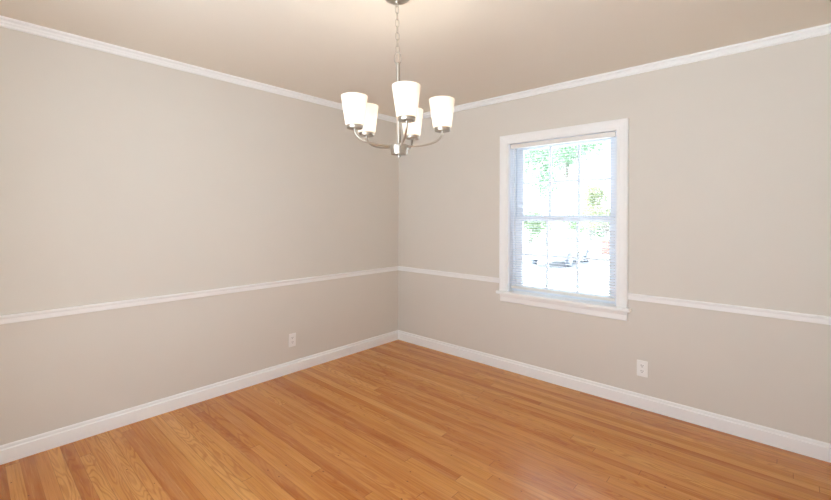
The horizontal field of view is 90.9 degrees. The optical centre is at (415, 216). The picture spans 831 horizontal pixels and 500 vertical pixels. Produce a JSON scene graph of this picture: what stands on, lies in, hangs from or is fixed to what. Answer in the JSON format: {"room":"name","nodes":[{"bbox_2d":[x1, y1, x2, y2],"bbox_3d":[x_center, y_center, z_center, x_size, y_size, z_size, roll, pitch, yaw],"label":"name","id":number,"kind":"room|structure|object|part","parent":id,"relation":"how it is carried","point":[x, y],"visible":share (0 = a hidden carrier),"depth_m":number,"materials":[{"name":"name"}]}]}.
{"room":"dining room","nodes":[
{"label":"dining room","id":0,"kind":"room"},
{"bbox_2d":[0,27,398,444],"bbox_3d":[-1.474,0.185,3.244,0.170,2.540,3.990,0,0,42],"label":"wall","id":1,"kind":"structure","parent":0,"point":[122,178],"depth_m":2.82,"materials":[{"name":"beige paint"}]},
{"bbox_2d":[0,15,396,122],"bbox_3d":[-1.395,-1.059,3.177,0.029,0.051,3.650,0,0,42],"label":"trim","id":2,"kind":"structure","parent":1,"relation":"attached to","point":[6,22],"depth_m":2.76,"materials":[{"name":"white paint"}]},
{"bbox_2d":[0,330,397,464],"bbox_3d":[-1.408,1.305,3.182,0.016,0.100,3.650,0,0,42],"label":"baseboard","id":3,"kind":"structure","parent":1,"relation":"attached to","point":[9,452],"depth_m":2.82,"materials":[{"name":"white paint"}]},
{"bbox_2d":[0,266,397,324],"bbox_3d":[-1.405,0.569,3.181,0.018,0.047,3.650,0,0,42],"label":"chair rail","id":4,"kind":"object","parent":1,"relation":"attached to","point":[20,317],"visible":1,"depth_m":2.82,"materials":[{"name":"white paint"}]},
{"bbox_2d":[289,333,295,346],"bbox_3d":[-1.072,1.075,3.560,0.008,0.114,0.070,0,0,42],"label":"wall outlet","id":5,"kind":"object","parent":1,"relation":"attached to","point":[292,337],"visible":1,"depth_m":3.56,"materials":[{"name":"white"}]},
{"bbox_2d":[0,340,830,499],"bbox_3d":[-0.152,1.409,1.936,3.550,0.100,3.820,0,0,42],"label":"floor","id":6,"kind":"structure","parent":0,"point":[397,419],"depth_m":2.38,"materials":[{"name":"brown wood"}]},
{"bbox_2d":[0,0,830,117],"bbox_3d":[-0.087,-1.140,1.999,4.750,0.120,4.850,0,0,42],"label":"ceiling","id":7,"kind":"structure","parent":0,"point":[466,51],"depth_m":2.41,"materials":[{"name":"paint"}]},
{"bbox_2d":[341,0,454,157],"bbox_3d":[-0.092,-0.684,2.021,0.509,0.793,0.492,0,0,42],"label":"chandelier","id":8,"kind":"object","parent":7,"relation":"hanging from","point":[360,115],"visible":1,"depth_m":1.95,"materials":[{"name":"white glass"}]},
{"bbox_3d":[-0.292,-0.505,1.953,0.126,0.138,0.126,0,0,42],"label":"lamp shade","id":9,"kind":"part","parent":8,"relation":"part of","materials":[{"name":"white"}]},
{"bbox_3d":[-0.256,-0.505,2.126,0.126,0.138,0.126,0,0,42],"label":"lamp shade","id":10,"kind":"part","parent":8,"relation":"part of","materials":[{"name":"white"}]},
{"bbox_3d":[-0.202,-0.380,1.973,0.190,0.081,0.011,0,0,-13],"label":"arm","id":11,"kind":"part","parent":8,"relation":"part of","materials":[{"name":"silver metal"}]},
{"bbox_3d":[-0.181,-0.379,2.074,0.190,0.081,0.011,0,0,36],"label":"arm","id":12,"kind":"part","parent":8,"relation":"part of","materials":[{"name":"silver metal"}]},
{"bbox_3d":[-0.081,-0.550,2.000,0.030,0.404,0.030,0,0,42],"label":"rod","id":13,"kind":"part","parent":8,"relation":"part of","materials":[{"name":"silver metal"}]},
{"bbox_3d":[-0.055,-0.379,1.879,0.011,0.081,0.188,0,0,-11],"label":"arm","id":14,"kind":"part","parent":8,"relation":"part of","materials":[{"name":"silver metal"}]},
{"bbox_3d":[-0.041,-0.504,1.791,0.126,0.138,0.126,0,0,42],"label":"lamp shade","id":15,"kind":"part","parent":8,"relation":"part of","materials":[{"name":"white"}]},
{"bbox_3d":[-0.021,-0.504,2.203,0.126,0.138,0.126,0,0,42],"label":"lamp shade","id":16,"kind":"part","parent":8,"relation":"part of","materials":[{"name":"white"}]},
{"bbox_3d":[0.043,-0.379,2.002,0.187,0.081,0.011,0,0,-1],"label":"arm","id":17,"kind":"part","parent":8,"relation":"part of","materials":[{"name":"silver metal"}]},
{"bbox_3d":[0.129,-0.504,2.003,0.126,0.138,0.126,0,0,42],"label":"lamp shade","id":18,"kind":"part","parent":8,"relation":"part of","materials":[{"name":"white"}]},
{"bbox_2d":[398,34,830,443],"bbox_3d":[1.250,0.194,3.362,3.720,2.540,0.170,0,0,42],"label":"wall","id":19,"kind":"structure","parent":0,"point":[730,155],"depth_m":2.74,"materials":[{"name":"beige paint"}]},
{"bbox_2d":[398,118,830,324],"bbox_3d":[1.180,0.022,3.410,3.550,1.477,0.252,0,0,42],"label":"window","id":20,"kind":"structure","parent":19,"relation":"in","point":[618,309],"depth_m":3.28,"materials":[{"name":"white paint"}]},
{"bbox_2d":[511,132,615,300],"bbox_3d":[1.172,0.000,3.345,0.868,1.268,0.048,0,0,42],"label":"blind","id":21,"kind":"object","parent":20,"relation":"attached to","point":[609,134],"visible":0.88,"depth_m":3.31,"materials":[{"name":"white"}]},
{"bbox_3d":[1.178,0.011,3.353,0.001,1.222,0.028,0,0,42],"label":"ladder cord","id":22,"kind":"part","parent":21,"relation":"part of","materials":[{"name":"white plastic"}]},
{"bbox_3d":[1.176,0.625,3.353,0.864,0.020,0.024,0,0,42],"label":"rail","id":23,"kind":"part","parent":21,"relation":"part of","materials":[{"name":"white"}]},
{"bbox_3d":[1.394,0.012,3.159,0.001,1.222,0.028,0,0,42],"label":"ladder cord","id":24,"kind":"part","parent":21,"relation":"part of","materials":[{"name":"white fabric"}]},
{"bbox_3d":[1.224,0.332,3.406,0.872,0.660,0.034,0,0,42],"label":"sash","id":25,"kind":"part","parent":20,"relation":"part of","materials":[{"name":"white plastic"}]},
{"bbox_2d":[522,221,608,291],"bbox_3d":[1.228,0.331,3.402,0.730,0.577,0.018,0,0,42],"label":"grille","id":26,"kind":"object","parent":20,"relation":"attached to","point":[577,222],"depth_m":3.44,"materials":[{"name":"white plastic"}]},
{"bbox_3d":[1.252,-0.305,3.434,0.872,0.668,0.034,0,0,42],"label":"sash","id":27,"kind":"part","parent":20,"relation":"part of","materials":[{"name":"white plastic"}]},
{"bbox_2d":[524,144,609,215],"bbox_3d":[1.251,-0.301,3.435,0.736,0.586,0.018,0,0,42],"label":"grille","id":28,"kind":"object","parent":20,"relation":"attached to","point":[578,180],"depth_m":3.51,"materials":[{"name":"white plastic"}]},
{"bbox_2d":[398,330,830,462],"bbox_3d":[1.121,1.314,3.349,3.550,0.100,0.016,0,0,42],"label":"baseboard","id":29,"kind":"structure","parent":19,"relation":"attached to","point":[809,447],"depth_m":2.87,"materials":[{"name":"white paint"}]},
{"bbox_2d":[401,23,830,122],"bbox_3d":[1.125,-1.051,3.345,3.550,0.051,0.029,0,0,42],"label":"trim","id":30,"kind":"structure","parent":19,"relation":"attached to","point":[825,29],"depth_m":2.81,"materials":[{"name":"white paint"}]},
{"bbox_2d":[637,360,647,377],"bbox_3d":[1.614,1.083,2.911,0.070,0.114,0.008,0,0,42],"label":"wall outlet","id":31,"kind":"object","parent":19,"relation":"attached to","point":[642,366],"visible":1,"depth_m":2.91,"materials":[{"name":"white"}]},
{"label":"outside","id":32,"kind":"structure","parent":0,"visible":0},
{"bbox_2d":[523,227,608,295],"bbox_3d":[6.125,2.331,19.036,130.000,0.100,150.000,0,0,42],"label":"ground","id":33,"kind":"structure","parent":32,"point":[556,232],"depth_m":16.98,"materials":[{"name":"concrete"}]},
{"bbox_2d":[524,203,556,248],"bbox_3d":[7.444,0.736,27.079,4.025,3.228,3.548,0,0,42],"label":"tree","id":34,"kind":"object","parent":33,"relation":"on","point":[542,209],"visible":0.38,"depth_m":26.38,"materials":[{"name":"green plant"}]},
{"bbox_2d":[525,146,568,215],"bbox_3d":[3.951,-1.025,14.874,3.166,6.705,3.244,0,0,23],"label":"tree","id":35,"kind":"object","parent":33,"relation":"on","point":[531,152],"visible":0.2,"depth_m":14.96,"materials":[{"name":"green plant"}]},
{"bbox_2d":[529,234,589,266],"bbox_3d":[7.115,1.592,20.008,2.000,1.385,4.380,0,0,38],"label":"car","id":36,"kind":"object","parent":33,"relation":"on","point":[567,236],"visible":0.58,"depth_m":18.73,"materials":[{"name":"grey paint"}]},
{"bbox_3d":[6.957,1.199,19.803,1.540,0.530,3.000,0,0,38],"label":"cabin glass","id":37,"kind":"part","parent":36,"relation":"part of","materials":[{"name":"white"}]},
{"bbox_2d":[534,141,610,234],"bbox_3d":[12.830,-4.168,33.686,6.444,13.050,6.659,0,0,42],"label":"tree","id":38,"kind":"object","parent":33,"relation":"on","point":[569,162],"visible":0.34,"depth_m":33.67,"materials":[{"name":"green plant"}]},
{"bbox_2d":[560,202,608,238],"bbox_3d":[17.542,0.506,40.014,6.264,3.931,6.358,0,0,42],"label":"tree","id":39,"kind":"object","parent":33,"relation":"on","point":[590,233],"visible":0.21,"depth_m":40.35,"materials":[{"name":"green plant"}]},
{"bbox_2d":[573,176,609,238],"bbox_3d":[13.117,-0.268,28.285,4.414,5.264,4.561,0,0,11],"label":"tree","id":40,"kind":"object","parent":33,"relation":"on","point":[591,192],"visible":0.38,"depth_m":27.51,"materials":[{"name":"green plant"}]},
{"bbox_2d":[598,239,608,254],"bbox_3d":[11.546,1.835,25.000,0.640,0.930,0.640,0,0,0],"label":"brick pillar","id":41,"kind":"structure","parent":33,"relation":"on","point":[603,240],"depth_m":24.73,"materials":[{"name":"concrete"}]}
]}

